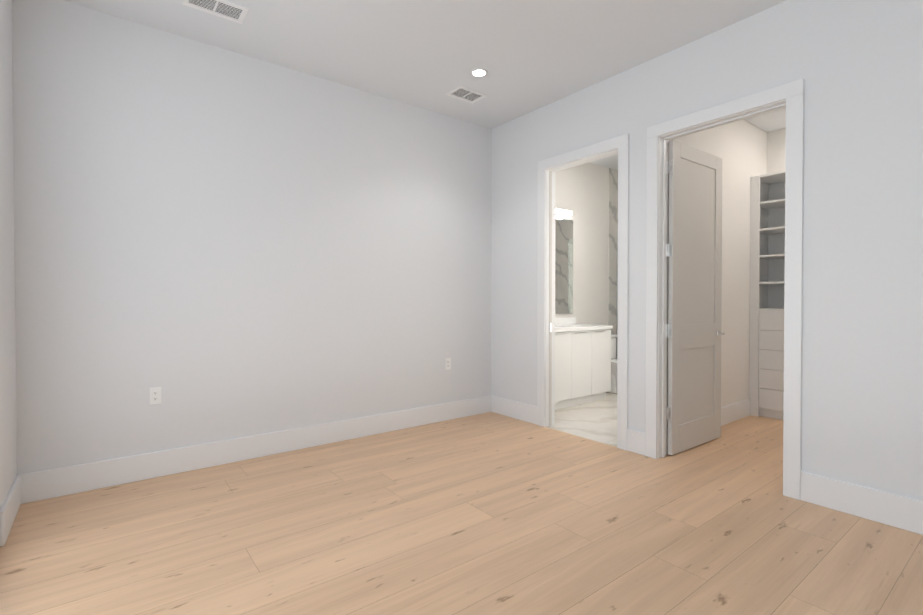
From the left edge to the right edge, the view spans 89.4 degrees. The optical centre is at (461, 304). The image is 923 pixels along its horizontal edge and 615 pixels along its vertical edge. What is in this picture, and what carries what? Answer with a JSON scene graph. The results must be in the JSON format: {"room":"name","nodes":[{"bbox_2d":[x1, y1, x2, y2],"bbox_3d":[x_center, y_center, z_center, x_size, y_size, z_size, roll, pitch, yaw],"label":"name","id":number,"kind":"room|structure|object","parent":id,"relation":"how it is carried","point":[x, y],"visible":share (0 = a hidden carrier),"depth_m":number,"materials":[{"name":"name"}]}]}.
{"room":"empty bedroom","nodes":[
{"label":"empty bedroom","id":0,"kind":"room"},
{"bbox_2d":[0,0,16,510],"bbox_3d":[-0.978,-0.319,0.495,0.150,3.050,5.580,0,1,-38],"label":"wall","id":1,"kind":"structure","parent":0,"point":[8,451],"depth_m":2.52,"materials":[{"name":"paint"}]},
{"bbox_2d":[0,475,20,545],"bbox_3d":[-2.433,1.096,2.518,0.016,0.175,0.592,0,1,-38],"label":"baseboard","id":2,"kind":"structure","parent":1,"relation":"attached to","point":[10,508],"depth_m":2.44,"materials":[{"name":"paint"}]},
{"bbox_2d":[12,0,491,474],"bbox_3d":[-1.202,-0.356,3.930,4.012,3.050,0.120,0,1,-38],"label":"wall","id":3,"kind":"structure","parent":0,"point":[215,243],"depth_m":3.41,"materials":[{"name":"paint"}]},
{"bbox_2d":[149,387,161,404],"bbox_3d":[-2.084,0.620,3.174,0.070,0.115,0.009,0,1,-38],"label":"electrical outlet","id":4,"kind":"object","parent":3,"relation":"attached to","point":[155,395],"visible":1,"depth_m":3.17,"materials":[{"name":"plastic"}]},
{"bbox_2d":[17,395,491,503],"bbox_3d":[-1.148,1.081,3.901,3.742,0.175,0.016,0,1,-38],"label":"baseboard","id":5,"kind":"structure","parent":3,"relation":"attached to","point":[52,483],"depth_m":3.42,"materials":[{"name":"paint"}]},
{"bbox_2d":[445,358,450,369],"bbox_3d":[-0.136,0.595,4.687,0.070,0.115,0.009,0,1,-38],"label":"electrical outlet","id":6,"kind":"object","parent":3,"relation":"attached to","point":[447,363],"visible":1,"depth_m":4.68,"materials":[{"name":"plastic"}]},
{"bbox_2d":[62,0,786,169],"bbox_3d":[1.635,-1.918,2.660,6.955,0.100,5.820,0,1,-38],"label":"ceiling","id":7,"kind":"structure","parent":0,"point":[528,56],"depth_m":3.28,"materials":[{"name":"paint"}]},
{"bbox_2d":[182,0,248,23],"bbox_3d":[-1.538,-1.867,2.918,0.345,0.008,0.200,0,1,-38],"label":"ceiling vent","id":8,"kind":"object","parent":7,"relation":"in","point":[221,8],"visible":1,"depth_m":2.94,"materials":[{"name":"metal"}]},
{"bbox_2d":[446,86,486,103],"bbox_3d":[0.046,-1.880,4.180,0.310,0.008,0.215,0,1,-38],"label":"ceiling vent","id":9,"kind":"object","parent":7,"relation":"in","point":[466,94],"visible":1,"depth_m":4.18,"materials":[{"name":"metal"}]},
{"bbox_2d":[471,69,487,76],"bbox_3d":[0.142,-1.877,3.776,0.139,0.006,0.139,0,1,-38],"label":"recessed light","id":10,"kind":"object","parent":7,"relation":"in","point":[479,72],"visible":1,"depth_m":3.77,"materials":[{"name":"plastic"}]},
{"bbox_2d":[0,412,922,614],"bbox_3d":[1.518,1.234,2.526,6.385,0.100,5.700,0,1,-38],"label":"floor","id":11,"kind":"structure","parent":0,"point":[490,513],"depth_m":2.37,"materials":[{"name":"brown wood"}]},
{"bbox_2d":[749,171,784,419],"bbox_3d":[3.383,-0.085,4.757,0.437,2.490,0.637,0,1,-38],"label":"shelving unit","id":12,"kind":"object","parent":11,"relation":"on","point":[767,275],"visible":0.46,"depth_m":4.83,"materials":[{"name":"wood"}]},
{"bbox_2d":[547,392,616,446],"bbox_3d":[2.000,1.203,5.396,3.063,0.100,2.000,0,1,-38],"label":"floor","id":13,"kind":"structure","parent":0,"point":[595,421],"depth_m":4.67,"materials":[{"name":"tile"}]},
{"bbox_2d":[555,329,610,409],"bbox_3d":[1.089,0.722,5.426,1.420,0.860,0.578,0,1,-38],"label":"bathroom vanity","id":14,"kind":"object","parent":13,"relation":"on","point":[582,363],"depth_m":5.31,"materials":[{"name":"paint"}]},
{"bbox_2d":[563,325,612,328],"bbox_3d":[1.091,0.272,5.427,1.431,0.040,0.571,0,1,-38],"label":"countertop","id":15,"kind":"structure","parent":14,"relation":"on","point":[564,326],"depth_m":5.44,"materials":[{"name":"white stone"}]},
{"bbox_2d":[555,325,562,328],"bbox_3d":[1.094,0.317,5.429,0.500,0.130,0.320,0,1,-38],"label":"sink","id":16,"kind":"object","parent":15,"relation":"in","point":[556,326],"depth_m":5.31,"materials":[{"name":"white ceramic"}]},
{"bbox_2d":[607,334,616,393],"bbox_3d":[2.043,0.774,6.088,0.416,0.742,0.699,0,1,-38],"label":"toilet","id":17,"kind":"object","parent":13,"relation":"on","point":[613,368],"visible":0.19,"depth_m":6.00,"materials":[{"name":"ceramic"}]},
{"bbox_2d":[616,234,617,357],"bbox_3d":[2.478,0.068,6.303,0.030,2.150,0.867,0,1,-38],"label":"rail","id":18,"kind":"object","parent":13,"relation":"on","point":[616,296],"visible":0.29,"depth_m":6.64,"materials":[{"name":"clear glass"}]},
{"bbox_2d":[555,163,608,324],"bbox_3d":[1.471,-0.380,6.158,2.943,3.050,0.120,0,1,-38],"label":"wall","id":19,"kind":"structure","parent":0,"point":[582,192],"depth_m":6.23,"materials":[{"name":"paint"}]},
{"bbox_2d":[555,208,571,215],"bbox_3d":[0.998,-1.160,5.652,0.980,0.054,0.080,0,1,-38],"label":"vanity light bar","id":20,"kind":"object","parent":19,"relation":"attached to","point":[563,212],"visible":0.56,"depth_m":5.82,"materials":[{"name":"white glass"}]},
{"bbox_2d":[555,217,572,313],"bbox_3d":[0.964,-0.487,5.675,1.225,1.213,0.010,0,1,-38],"label":"bathroom mirror","id":21,"kind":"object","parent":19,"relation":"attached to","point":[563,266],"visible":0.33,"depth_m":5.93,"materials":[{"name":"white mirror"}]},
{"bbox_2d":[555,317,574,324],"bbox_3d":[0.922,0.208,5.644,1.431,0.085,0.020,0,1,-38],"label":"backsplash","id":22,"kind":"structure","parent":19,"relation":"attached to","point":[563,320],"depth_m":5.93,"materials":[{"name":"white stone"}]},
{"bbox_2d":[608,168,617,337],"bbox_3d":[2.310,-0.387,6.726,0.620,3.050,0.012,0,1,-38],"label":"wall tile","id":23,"kind":"structure","parent":19,"relation":"attached to","point":[613,221],"depth_m":6.57,"materials":[{"name":"white stone"}]},
{"bbox_2d":[491,0,922,500],"bbox_3d":[2.084,-0.345,2.873,0.120,3.050,5.580,0,1,-38],"label":"wall","id":24,"kind":"structure","parent":0,"point":[856,66],"depth_m":2.72,"materials":[{"name":"paint"}]},
{"bbox_2d":[491,396,536,424],"bbox_3d":[0.533,1.072,4.773,0.016,0.175,0.669,0,1,-38],"label":"baseboard","id":25,"kind":"structure","parent":24,"relation":"attached to","point":[516,410],"depth_m":4.75,"materials":[{"name":"paint"}]},
{"bbox_2d":[549,171,551,425],"bbox_3d":[0.854,-0.057,4.459,0.036,2.440,0.012,0,1,-38],"label":"pocket door","id":26,"kind":"structure","parent":24,"relation":"in","point":[550,298],"depth_m":4.46,"materials":[{"name":"paint"}]},
{"bbox_2d":[537,134,628,450],"bbox_3d":[1.090,-0.101,4.155,0.158,2.535,0.970,0,1,-38],"label":"door frame","id":27,"kind":"structure","parent":24,"relation":"attached to","point":[621,143],"depth_m":4.20,"materials":[{"name":"paint"}]},
{"bbox_2d":[627,429,644,455],"bbox_3d":[1.383,1.084,3.680,0.016,0.175,0.160,0,1,-38],"label":"baseboard","id":28,"kind":"structure","parent":24,"relation":"attached to","point":[635,441],"depth_m":3.67,"materials":[{"name":"paint"}]},
{"bbox_2d":[665,160,667,419],"bbox_3d":[1.580,-0.110,3.597,0.034,2.009,0.002,0,1,-38],"label":"closet jamb hinge leaves","id":29,"kind":"object","parent":24,"relation":"attached to","point":[666,256],"visible":0.56,"depth_m":3.60,"materials":[{"name":"silver metal"}]},
{"bbox_2d":[666,140,723,454],"bbox_3d":[1.935,-0.054,3.831,0.821,2.428,0.141,0,1,-38],"label":"closet door","id":30,"kind":"structure","parent":24,"relation":"in","point":[694,256],"depth_m":3.79,"materials":[{"name":"paint"}]},
{"bbox_2d":[645,79,803,499],"bbox_3d":[1.795,-0.052,3.247,0.120,2.456,0.852,0,1,-38],"label":"door frame","id":31,"kind":"structure","parent":24,"relation":"attached to","point":[662,298],"depth_m":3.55,"materials":[{"name":"paint"}]},
{"bbox_2d":[800,471,922,534],"bbox_3d":[2.860,1.104,1.779,0.016,0.175,2.635,0,1,-38],"label":"baseboard","id":32,"kind":"structure","parent":24,"relation":"attached to","point":[892,509],"depth_m":2.58,"materials":[{"name":"paint"}]},
{"bbox_2d":[667,119,766,423],"bbox_3d":[2.469,-0.362,4.482,2.463,3.050,0.050,0,1,-38],"label":"wall","id":33,"kind":"structure","parent":0,"point":[745,150],"depth_m":4.66,"materials":[{"name":"paint"}]},
{"bbox_2d":[667,399,749,445],"bbox_3d":[2.276,1.077,4.306,1.883,0.175,0.016,0,1,-38],"label":"baseboard","id":34,"kind":"structure","parent":33,"relation":"attached to","point":[730,413],"depth_m":4.64,"materials":[{"name":"paint"}]},
{"bbox_2d":[767,128,785,173],"bbox_3d":[3.992,-0.362,4.431,0.120,3.050,1.860,0,1,-38],"label":"wall","id":35,"kind":"structure","parent":0,"point":[776,139],"depth_m":5.06,"materials":[{"name":"paint"}]}
]}

